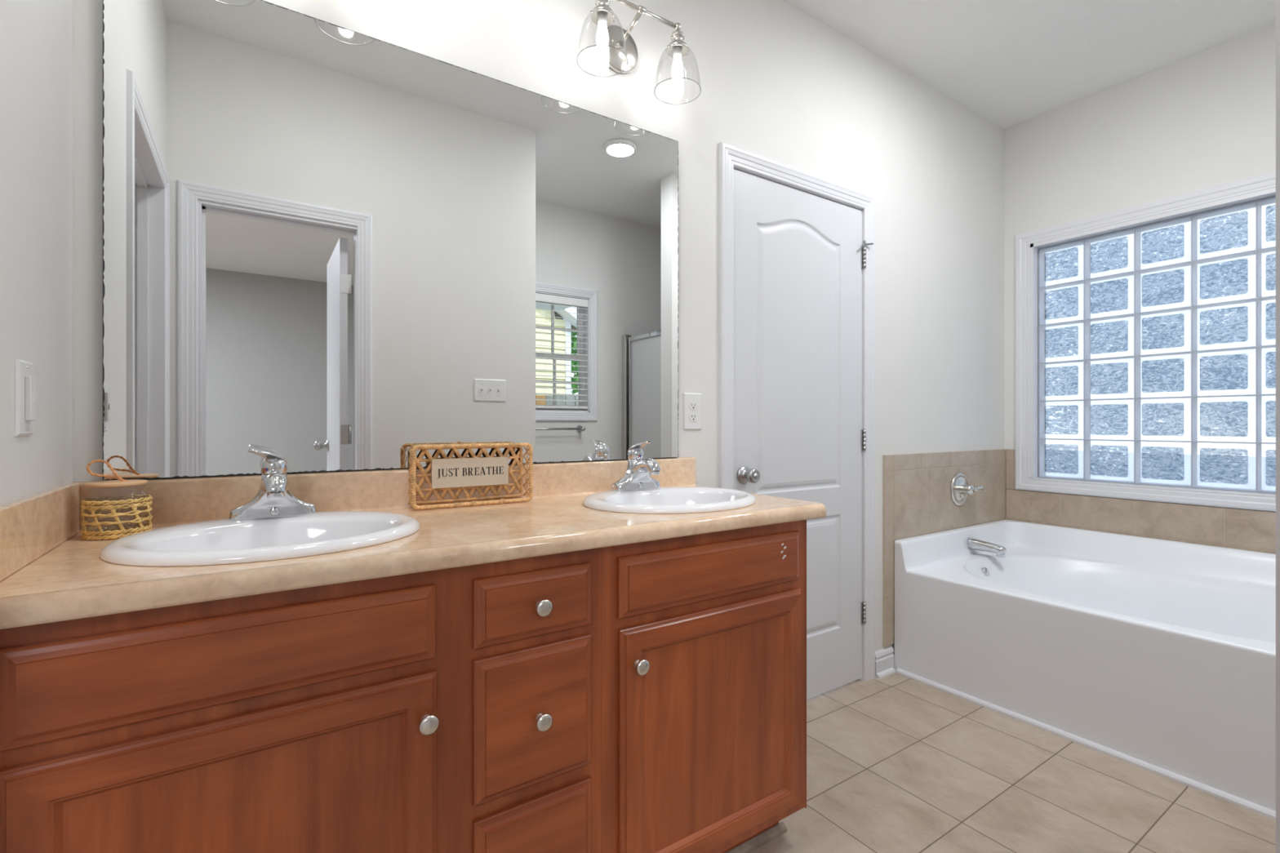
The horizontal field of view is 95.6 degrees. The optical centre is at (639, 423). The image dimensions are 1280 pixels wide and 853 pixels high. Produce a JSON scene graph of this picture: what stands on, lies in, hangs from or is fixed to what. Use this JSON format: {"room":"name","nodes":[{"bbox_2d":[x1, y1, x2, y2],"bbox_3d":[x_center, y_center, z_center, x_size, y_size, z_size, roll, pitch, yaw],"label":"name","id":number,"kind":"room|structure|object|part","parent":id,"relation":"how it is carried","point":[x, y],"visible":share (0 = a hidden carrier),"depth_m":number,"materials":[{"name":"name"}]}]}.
{"room":"bathroom","nodes":[
{"label":"bathroom","id":0,"kind":"room"},
{"bbox_2d":[0,0,72,506],"bbox_3d":[-0.709,-0.261,0.429,0.115,2.755,1.620,0,0,-34],"label":"wall","id":1,"kind":"structure","parent":0,"point":[36,36],"depth_m":0.95,"materials":[{"name":"paint"}]},
{"bbox_2d":[13,358,37,436],"bbox_3d":[-0.939,-0.039,0.892,0.015,0.116,0.075,0,0,-34],"label":"dimmer switch","id":2,"kind":"object","parent":1,"relation":"attached to","point":[25,397],"visible":1,"depth_m":0.88,"materials":[{"name":"white plastic"}]},
{"bbox_2d":[72,0,1004,668],"bbox_3d":[0.434,-0.261,2.235,4.040,2.755,0.120,0,0,-34],"label":"wall","id":3,"kind":"structure","parent":0,"point":[778,83],"depth_m":2.17,"materials":[{"name":"paint"}]},
{"bbox_2d":[71,457,697,533],"bbox_3d":[-0.456,0.163,1.553,1.550,0.098,0.027,0,0,-34],"label":"backsplash","id":4,"kind":"structure","parent":3,"relation":"attached to","point":[176,501],"depth_m":1.38,"materials":[{"name":"beige laminate"}]},
{"bbox_2d":[102,0,678,480],"bbox_3d":[-0.471,-0.416,1.549,1.430,1.056,0.018,0,0,-34],"label":"mirror","id":5,"kind":"object","parent":3,"relation":"attached to","point":[327,246],"visible":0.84,"depth_m":1.40,"materials":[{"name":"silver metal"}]},
{"bbox_2d":[576,0,701,104],"bbox_3d":[-0.013,-1.132,1.738,0.411,0.222,0.211,0,0,-34],"label":"vanity light","id":6,"kind":"object","parent":3,"relation":"attached to","point":[618,50],"visible":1,"depth_m":1.77,"materials":[{"name":"silver metal"}]},
{"bbox_2d":[576,0,627,76],"bbox_3d":[-0.106,-1.116,1.637,0.145,0.190,0.145,0,0,-34],"label":"shade","id":7,"kind":"object","parent":6,"relation":"attached to","point":[602,15],"depth_m":1.63,"materials":[{"name":"glass"}]},
{"bbox_3d":[-0.029,-1.197,1.761,0.026,0.058,0.126,0,0,-34],"label":"arm","id":8,"kind":"part","parent":6,"relation":"part of","materials":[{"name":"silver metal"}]},
{"bbox_2d":[653,29,701,104],"bbox_3d":[0.115,-1.116,1.784,0.145,0.190,0.145,0,0,-34],"label":"shade","id":9,"kind":"object","parent":6,"relation":"attached to","point":[677,49],"depth_m":1.77,"materials":[{"name":"glass"}]},
{"bbox_2d":[683,392,701,430],"bbox_3d":[0.181,-0.042,1.990,0.080,0.126,0.008,0,0,-34],"label":"outlet","id":10,"kind":"object","parent":3,"relation":"attached to","point":[691,402],"visible":1,"depth_m":1.99,"materials":[{"name":"white plastic"}]},
{"bbox_2d":[688,401,697,409],"bbox_3d":[0.183,-0.061,1.988,0.034,0.027,0.002,0,0,-34],"label":"socket","id":11,"kind":"object","parent":10,"relation":"attached to","point":[692,405],"depth_m":1.99,"materials":[{"name":"white plastic"}]},
{"bbox_2d":[688,413,697,421],"bbox_3d":[0.183,-0.022,1.988,0.034,0.027,0.002,0,0,-34],"label":"socket","id":12,"kind":"object","parent":10,"relation":"attached to","point":[692,416],"depth_m":1.99,"materials":[{"name":"white plastic"}]},
{"bbox_2d":[718,142,875,681],"bbox_3d":[0.627,0.059,2.348,0.896,2.115,0.126,0,0,-34],"label":"door frame","id":13,"kind":"structure","parent":3,"relation":"attached to","point":[731,157],"depth_m":2.24,"materials":[{"name":"paint"}]},
{"bbox_2d":[733,168,873,698],"bbox_3d":[0.672,0.089,2.306,0.794,2.030,0.105,0,0,-34],"label":"door","id":14,"kind":"structure","parent":3,"relation":"in","point":[800,256],"depth_m":2.34,"materials":[{"name":"paint"}]},
{"bbox_3d":[0.399,0.188,2.102,0.065,0.065,0.070,0,0,-34],"label":"knob","id":15,"kind":"part","parent":14,"relation":"part of","materials":[{"name":"metal"}]},
{"bbox_2d":[875,645,895,679],"bbox_3d":[1.095,1.063,2.584,0.135,0.108,0.031,0,0,-34],"label":"baseboard","id":16,"kind":"structure","parent":3,"relation":"attached to","point":[884,658],"depth_m":2.58,"materials":[{"name":"paint"}]},
{"bbox_2d":[750,671,1275,852],"bbox_3d":[1.112,1.167,-1.038,6.700,0.100,6.320,0,0,-34],"label":"floor","id":17,"kind":"structure","parent":0,"point":[896,762],"depth_m":1.75,"materials":[{"name":"tile"}]},
{"bbox_2d":[0,547,601,852],"bbox_3d":[-0.580,0.682,1.145,0.890,0.870,0.564,0,0,-34],"label":"vanity cabinet","id":18,"kind":"object","parent":17,"relation":"on","point":[455,709],"visible":0.98,"depth_m":0.91,"materials":[{"name":"brown wood"}]},
{"bbox_3d":[-0.570,0.710,0.858,0.526,0.562,0.020,0,0,-34],"label":"door","id":19,"kind":"part","parent":18,"relation":"part of","materials":[{"name":"brown wood"}]},
{"bbox_2d":[0,457,826,629],"bbox_3d":[-0.307,0.181,1.334,1.556,0.134,0.556,0,0,-34],"label":"countertop","id":20,"kind":"structure","parent":18,"relation":"on","point":[49,573],"depth_m":1.10,"materials":[{"name":"beige laminate"}]},
{"bbox_2d":[80,459,152,540],"bbox_3d":[-0.989,0.139,1.098,0.102,0.144,0.102,0,0,-34],"label":"jar","id":21,"kind":"object","parent":20,"relation":"on","point":[89,504],"visible":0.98,"depth_m":1.08,"materials":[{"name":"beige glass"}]},
{"bbox_3d":[-0.989,0.113,1.098,0.088,0.007,0.088,0,0,-34],"label":"lid","id":22,"kind":"part","parent":21,"relation":"part of","materials":[{"name":"brown wood"}]},
{"bbox_2d":[99,511,420,566],"bbox_3d":[-0.669,0.280,1.078,0.492,0.174,0.416,0,0,-34],"label":"sink","id":23,"kind":"object","parent":20,"relation":"in","point":[220,541],"visible":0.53,"depth_m":1.07,"materials":[{"name":"ceramic"}]},
{"bbox_2d":[228,448,316,520],"bbox_3d":[-0.746,0.122,1.186,0.156,0.145,0.144,0,0,-34],"label":"faucet","id":24,"kind":"object","parent":23,"relation":"on","point":[274,498],"visible":1,"depth_m":1.19,"materials":[{"name":"silver metal"}]},
{"bbox_3d":[-0.776,0.077,1.199,0.047,0.054,0.092,0,0,17],"label":"handle","id":25,"kind":"part","parent":24,"relation":"part of","materials":[{"name":"silver metal"}]},
{"bbox_3d":[-0.742,0.134,1.178,0.057,0.072,0.126,0,0,-34],"label":"spout","id":26,"kind":"part","parent":24,"relation":"part of","materials":[{"name":"silver metal"}]},
{"bbox_2d":[408,442,533,510],"bbox_3d":[-0.437,0.131,1.514,0.316,0.166,0.064,0,0,-34],"label":"sign","id":27,"kind":"object","parent":20,"relation":"on","point":[449,473],"visible":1,"depth_m":1.52,"materials":[{"name":"wicker"}]},
{"bbox_2d":[582,486,755,514],"bbox_3d":[0.084,0.280,1.579,0.492,0.174,0.416,0,0,-34],"label":"sink","id":28,"kind":"object","parent":20,"relation":"in","point":[664,500],"visible":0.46,"depth_m":1.61,"materials":[{"name":"ceramic"}]},
{"bbox_2d":[610,440,660,491],"bbox_3d":[0.010,0.122,1.690,0.156,0.145,0.144,0,0,-34],"label":"faucet","id":29,"kind":"object","parent":28,"relation":"on","point":[637,477],"visible":1,"depth_m":1.69,"materials":[{"name":"silver metal"}]},
{"bbox_3d":[0.000,0.077,1.705,0.047,0.054,0.092,0,0,-34],"label":"handle","id":30,"kind":"part","parent":29,"relation":"part of","materials":[{"name":"silver metal"}]},
{"bbox_3d":[0.015,0.134,1.682,0.057,0.072,0.126,0,0,-34],"label":"spout","id":31,"kind":"part","parent":29,"relation":"part of","materials":[{"name":"silver metal"}]},
{"bbox_3d":[-0.356,0.502,0.973,0.033,0.033,0.028,0,0,-34],"label":"knob","id":32,"kind":"part","parent":18,"relation":"part of","materials":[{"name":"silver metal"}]},
{"bbox_3d":[-0.197,0.854,1.106,0.240,0.274,0.020,0,0,-34],"label":"drawer","id":33,"kind":"part","parent":18,"relation":"part of","materials":[{"name":"brown wood"}]},
{"bbox_3d":[-0.197,0.557,1.106,0.240,0.261,0.020,0,0,-34],"label":"drawer","id":34,"kind":"part","parent":18,"relation":"part of","materials":[{"name":"brown wood"}]},
{"bbox_3d":[-0.197,0.344,1.106,0.240,0.124,0.020,0,0,-34],"label":"drawer","id":35,"kind":"part","parent":18,"relation":"part of","materials":[{"name":"brown wood"}]},
{"bbox_3d":[-0.183,0.557,1.088,0.033,0.033,0.028,0,0,-34],"label":"knob","id":36,"kind":"part","parent":18,"relation":"part of","materials":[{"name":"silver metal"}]},
{"bbox_3d":[-0.183,0.344,1.088,0.033,0.033,0.028,0,0,-34],"label":"knob","id":37,"kind":"part","parent":18,"relation":"part of","materials":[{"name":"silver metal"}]},
{"bbox_2d":[601,520,806,852],"bbox_3d":[0.052,0.682,1.565,0.627,0.870,0.564,0,0,-34],"label":"vanity cabinet","id":38,"kind":"object","parent":17,"relation":"on","point":[704,636],"visible":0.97,"depth_m":1.33,"materials":[{"name":"brown wood"}]},
{"bbox_3d":[0.002,0.506,1.211,0.033,0.033,0.028,0,0,-34],"label":"knob","id":39,"kind":"part","parent":38,"relation":"part of","materials":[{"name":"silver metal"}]},
{"bbox_2d":[725,821,786,852],"bbox_3d":[-0.226,1.107,1.178,1.499,0.020,0.016,0,0,-34],"label":"trim","id":40,"kind":"structure","parent":38,"relation":"attached to","point":[766,837],"depth_m":1.54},
{"bbox_2d":[894,519,1275,811],"bbox_3d":[1.999,0.823,2.295,1.044,0.588,1.491,0,0,-34],"label":"bathtub","id":41,"kind":"object","parent":17,"relation":"on","point":[1158,652],"visible":0.95,"depth_m":2.25,"materials":[{"name":"plastic"}]},
{"bbox_3d":[1.624,0.699,2.735,0.040,0.044,0.037,0,0,-34],"label":"overflow plate","id":42,"kind":"part","parent":41,"relation":"part of","materials":[{"name":"silver metal"}]},
{"bbox_2d":[966,537,1006,557],"bbox_3d":[1.695,0.605,2.840,0.058,0.068,0.180,0,0,-34],"label":"tub spout","id":43,"kind":"object","parent":41,"relation":"attached to","point":[972,544],"visible":0.98,"depth_m":2.82,"materials":[{"name":"silver metal"}]},
{"bbox_2d":[896,667,1275,820],"bbox_3d":[1.563,1.108,1.991,0.017,0.018,1.473,0,0,-34],"label":"trim","id":44,"kind":"structure","parent":41,"relation":"attached to","point":[1248,805],"depth_m":1.96,"materials":[{"name":"paint"}]},
{"bbox_2d":[783,0,1275,128],"bbox_3d":[1.112,-1.698,-1.038,6.700,0.120,6.320,0,0,-34],"label":"ceiling","id":45,"kind":"structure","parent":0,"point":[1011,63],"depth_m":2.45,"materials":[{"name":"white paint"}]},
{"bbox_2d":[1004,22,1275,511],"bbox_3d":[2.793,-0.261,2.202,0.149,2.755,2.550,0,0,-34],"label":"wall","id":46,"kind":"structure","parent":0,"point":[1206,118],"depth_m":2.73,"materials":[{"name":"paint"}]},
{"bbox_2d":[882,448,1275,646],"bbox_3d":[1.968,0.569,2.291,1.125,0.857,1.486,0,0,-34],"label":"tile surround","id":47,"kind":"object","parent":46,"relation":"attached to","point":[917,499],"visible":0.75,"depth_m":2.75,"materials":[{"name":"tile"}]},
{"bbox_2d":[950,472,983,506],"bbox_3d":[1.646,0.332,2.917,0.188,0.167,0.068,0,0,-34],"label":"tub valve","id":48,"kind":"object","parent":47,"relation":"attached to","point":[960,490],"visible":1,"depth_m":2.91,"materials":[{"name":"silver metal"}]},
{"bbox_3d":[1.673,0.341,2.930,0.129,0.072,0.060,0,0,-34],"label":"handle","id":49,"kind":"part","parent":48,"relation":"part of","materials":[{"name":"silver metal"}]},
{"bbox_2d":[1014,170,1275,511],"bbox_3d":[2.489,-0.335,2.614,0.138,1.390,1.414,0,0,-34],"label":"window","id":50,"kind":"structure","parent":46,"relation":"in","point":[1144,355],"depth_m":2.71,"materials":[{"name":"glass"}]},
{"bbox_3d":[0.426,-0.260,0.280,1.610,2.755,0.115,0,0,-34],"label":"wall","id":51,"kind":"structure","parent":0,"visible":0},
{"bbox_2d":[1275,0,1279,852],"bbox_3d":[0.086,0.059,0.063,0.733,2.116,0.131,0,0,-34],"label":"door frame","id":52,"kind":"structure","parent":51,"relation":"attached to","point":[1277,2],"depth_m":0.28,"materials":[{"name":"paint"}]}
]}

